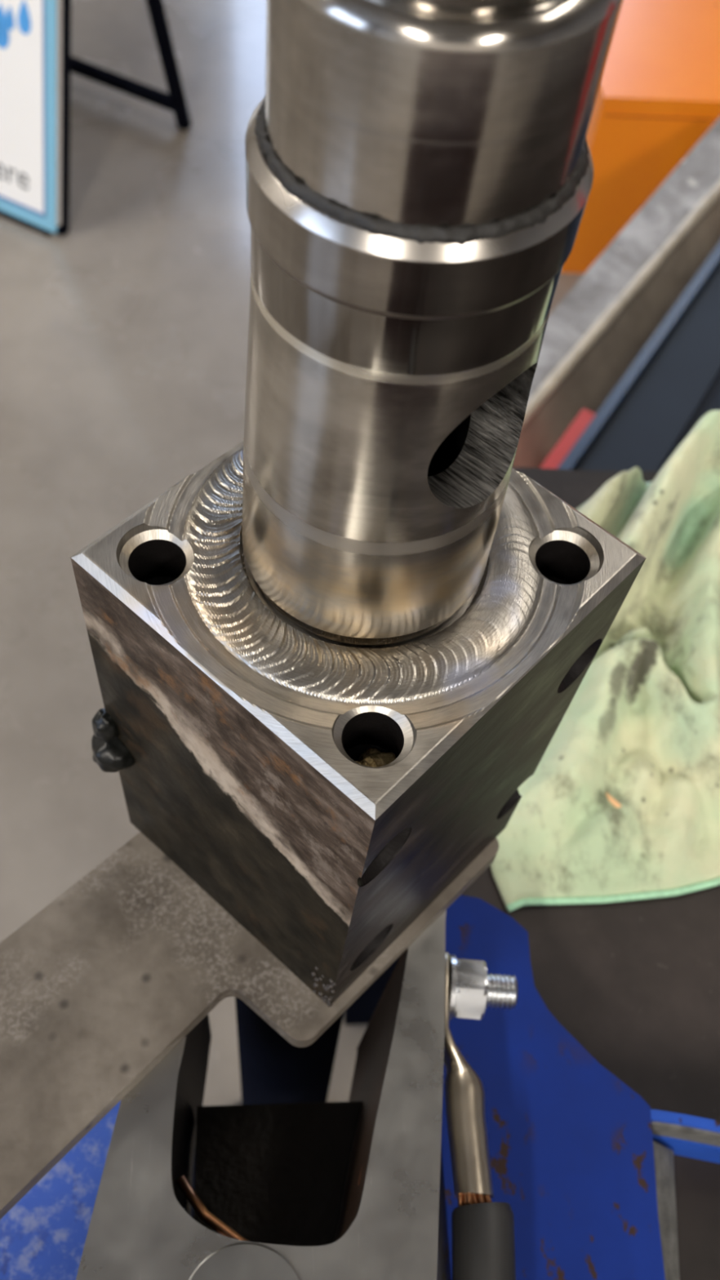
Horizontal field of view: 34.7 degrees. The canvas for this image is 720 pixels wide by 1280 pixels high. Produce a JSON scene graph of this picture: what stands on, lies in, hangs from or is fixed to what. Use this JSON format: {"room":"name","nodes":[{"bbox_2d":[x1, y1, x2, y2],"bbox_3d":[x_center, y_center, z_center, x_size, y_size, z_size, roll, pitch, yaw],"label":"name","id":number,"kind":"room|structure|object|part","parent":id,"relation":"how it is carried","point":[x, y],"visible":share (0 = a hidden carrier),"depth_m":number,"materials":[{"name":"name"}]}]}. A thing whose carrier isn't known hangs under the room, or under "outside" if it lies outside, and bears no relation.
{"room":"workspace","nodes":[
{"label":"workspace","id":0,"kind":"room"},
{"bbox_2d":[0,831,498,1219],"bbox_3d":[-0.106,0.357,0.769,0.373,0.955,0.260,-16,59,-15],"label":"metal plate","id":1,"kind":"object","parent":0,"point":[100,984],"visible":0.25,"depth_m":0.36,"materials":[{"name":"metal"}]},
{"bbox_3d":[-0.086,0.604,1.175,0.260,0.012,0.260,0,56,-5],"label":"plate","id":2,"kind":"part","parent":1,"relation":"part of","materials":[{"name":"black metal"}]},
{"bbox_2d":[75,909,446,1279],"bbox_3d":[-0.033,0.204,0.396,0.104,0.141,0.198,5,56,-1],"label":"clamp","id":3,"kind":"object","parent":1,"relation":"attached to","point":[142,1226],"visible":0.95,"depth_m":0.35,"materials":[{"name":"metal"}]},
{"bbox_2d":[444,951,515,1279],"bbox_3d":[0.035,0.237,0.337,0.024,0.053,0.283,3,56,-3],"label":"cable","id":4,"kind":"object","parent":3,"relation":"attached to","point":[483,1245],"visible":0.93,"depth_m":0.36,"materials":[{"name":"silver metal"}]},
{"bbox_2d":[448,954,517,1020],"bbox_3d":[0.042,0.120,0.396,0.024,0.022,0.022,5,56,-1],"label":"bolt","id":5,"kind":"object","parent":3,"relation":"attached to","point":[473,990],"visible":1,"depth_m":0.39,"materials":[{"name":"metal"}]},
{"bbox_2d":[448,954,457,1020],"bbox_3d":[0.031,0.119,0.396,0.002,0.022,0.022,5,56,-1],"label":"washer","id":6,"kind":"object","parent":5,"relation":"in","point":[453,993],"depth_m":0.39,"materials":[{"name":"metal"}]},
{"bbox_3d":[-0.053,0.341,0.782,0.052,0.935,0.052,0,56,-5],"label":"post","id":7,"kind":"part","parent":1,"relation":"part of","materials":[{"name":"metal"}]},
{"bbox_2d":[71,0,646,1007],"bbox_3d":[-0.002,-0.031,0.262,0.101,0.332,0.111,39,62,20],"label":"welded metal part","id":8,"kind":"object","parent":1,"relation":"on","point":[334,657],"visible":1,"depth_m":0.25,"materials":[{"name":"metal"}]},
{"bbox_2d":[0,0,584,1106],"bbox_3d":[0.624,-0.256,1.876,9.500,0.100,9.100,0,56,-5],"label":"floor","id":9,"kind":"structure","parent":0,"point":[124,334],"depth_m":1.85,"materials":[{"name":"concrete"}]},
{"bbox_2d":[0,0,191,236],"bbox_3d":[-0.670,-1.204,1.854,0.620,0.825,0.420,26,58,12],"label":"sign","id":10,"kind":"object","parent":9,"relation":"on","point":[37,63],"visible":1,"depth_m":1.92,"materials":[{"name":"white plastic"}]},
{"bbox_3d":[-0.791,-0.839,2.084,0.570,0.017,0.022,26,58,12],"label":"rail","id":11,"kind":"part","parent":10,"relation":"part of","materials":[{"name":"blue plastic"}]},
{"bbox_3d":[-0.715,-1.141,1.794,0.600,0.795,0.209,26,58,12],"label":"panel","id":12,"kind":"part","parent":10,"relation":"part of","materials":[{"name":"white plastic"}]},
{"bbox_3d":[-0.451,-1.014,1.749,0.018,0.819,0.219,26,58,12],"label":"leg","id":13,"kind":"part","parent":10,"relation":"part of","materials":[{"name":"black metal"}]},
{"bbox_3d":[-0.606,-1.140,2.247,0.580,0.027,0.021,26,58,12],"label":"rail","id":14,"kind":"part","parent":10,"relation":"part of","materials":[{"name":"black metal"}]},
{"bbox_3d":[-0.359,-1.147,1.839,0.020,0.820,0.223,26,58,12],"label":"leg","id":15,"kind":"part","parent":10,"relation":"part of","materials":[{"name":"black metal"}]},
{"bbox_2d":[343,466,719,1279],"bbox_3d":[0.484,0.413,0.844,0.944,0.850,0.659,0,56,-5],"label":"bench","id":16,"kind":"object","parent":9,"relation":"on","point":[636,983],"visible":0.2,"depth_m":0.48,"materials":[{"name":"metal"}]},
{"bbox_2d":[0,894,719,1279],"bbox_3d":[0.009,0.181,0.423,0.380,0.040,0.170,0,56,-5],"label":"metal frame","id":17,"kind":"object","parent":16,"relation":"attached to","point":[584,1166],"visible":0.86,"depth_m":0.41,"materials":[{"name":"blue paint"}]},
{"bbox_3d":[0.034,0.184,0.973,0.050,0.828,0.050,0,56,-5],"label":"leg","id":18,"kind":"part","parent":16,"relation":"part of","materials":[{"name":"metal"}]},
{"bbox_2d":[490,409,719,911],"bbox_3d":[0.167,-0.009,0.535,0.227,0.087,0.246,0,56,-5],"label":"rag","id":19,"kind":"object","parent":16,"relation":"on","point":[641,728],"visible":0.73,"depth_m":0.52,"materials":[{"name":"green fabric"}]},
{"bbox_2d":[605,792,621,807],"bbox_3d":[0.113,0.072,0.510,0.003,0.003,0.011,-34,65,-24],"label":"cheese shaving","id":20,"kind":"object","parent":19,"relation":"on","point":[611,800],"visible":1,"depth_m":0.51,"materials":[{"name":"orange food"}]},
{"bbox_2d":[539,408,595,468],"bbox_3d":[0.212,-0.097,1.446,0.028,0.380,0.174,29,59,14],"label":"toolbox","id":21,"kind":"object","parent":9,"relation":"on","point":[568,440],"visible":0.07,"depth_m":1.31,"materials":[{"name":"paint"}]},
{"bbox_2d":[512,117,719,467],"bbox_3d":[0.295,-0.320,1.615,0.126,0.358,1.058,31,59,15],"label":"metal beam","id":22,"kind":"structure","parent":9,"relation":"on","point":[597,331],"depth_m":1.52,"materials":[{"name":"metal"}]},
{"bbox_2d":[557,241,719,471],"bbox_3d":[0.588,-0.102,1.438,0.600,0.450,0.956,29,59,14],"label":"trolley","id":23,"kind":"object","parent":9,"relation":"on","point":[673,381],"visible":0.15,"depth_m":1.27,"materials":[{"name":"metal"}]},
{"bbox_2d":[561,0,719,273],"bbox_3d":[0.750,-1.082,2.178,0.804,0.333,0.802,0,56,-5],"label":"base cabinet","id":24,"kind":"object","parent":9,"relation":"on","point":[658,95],"visible":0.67,"depth_m":1.87,"materials":[{"name":"metal"}]}
]}

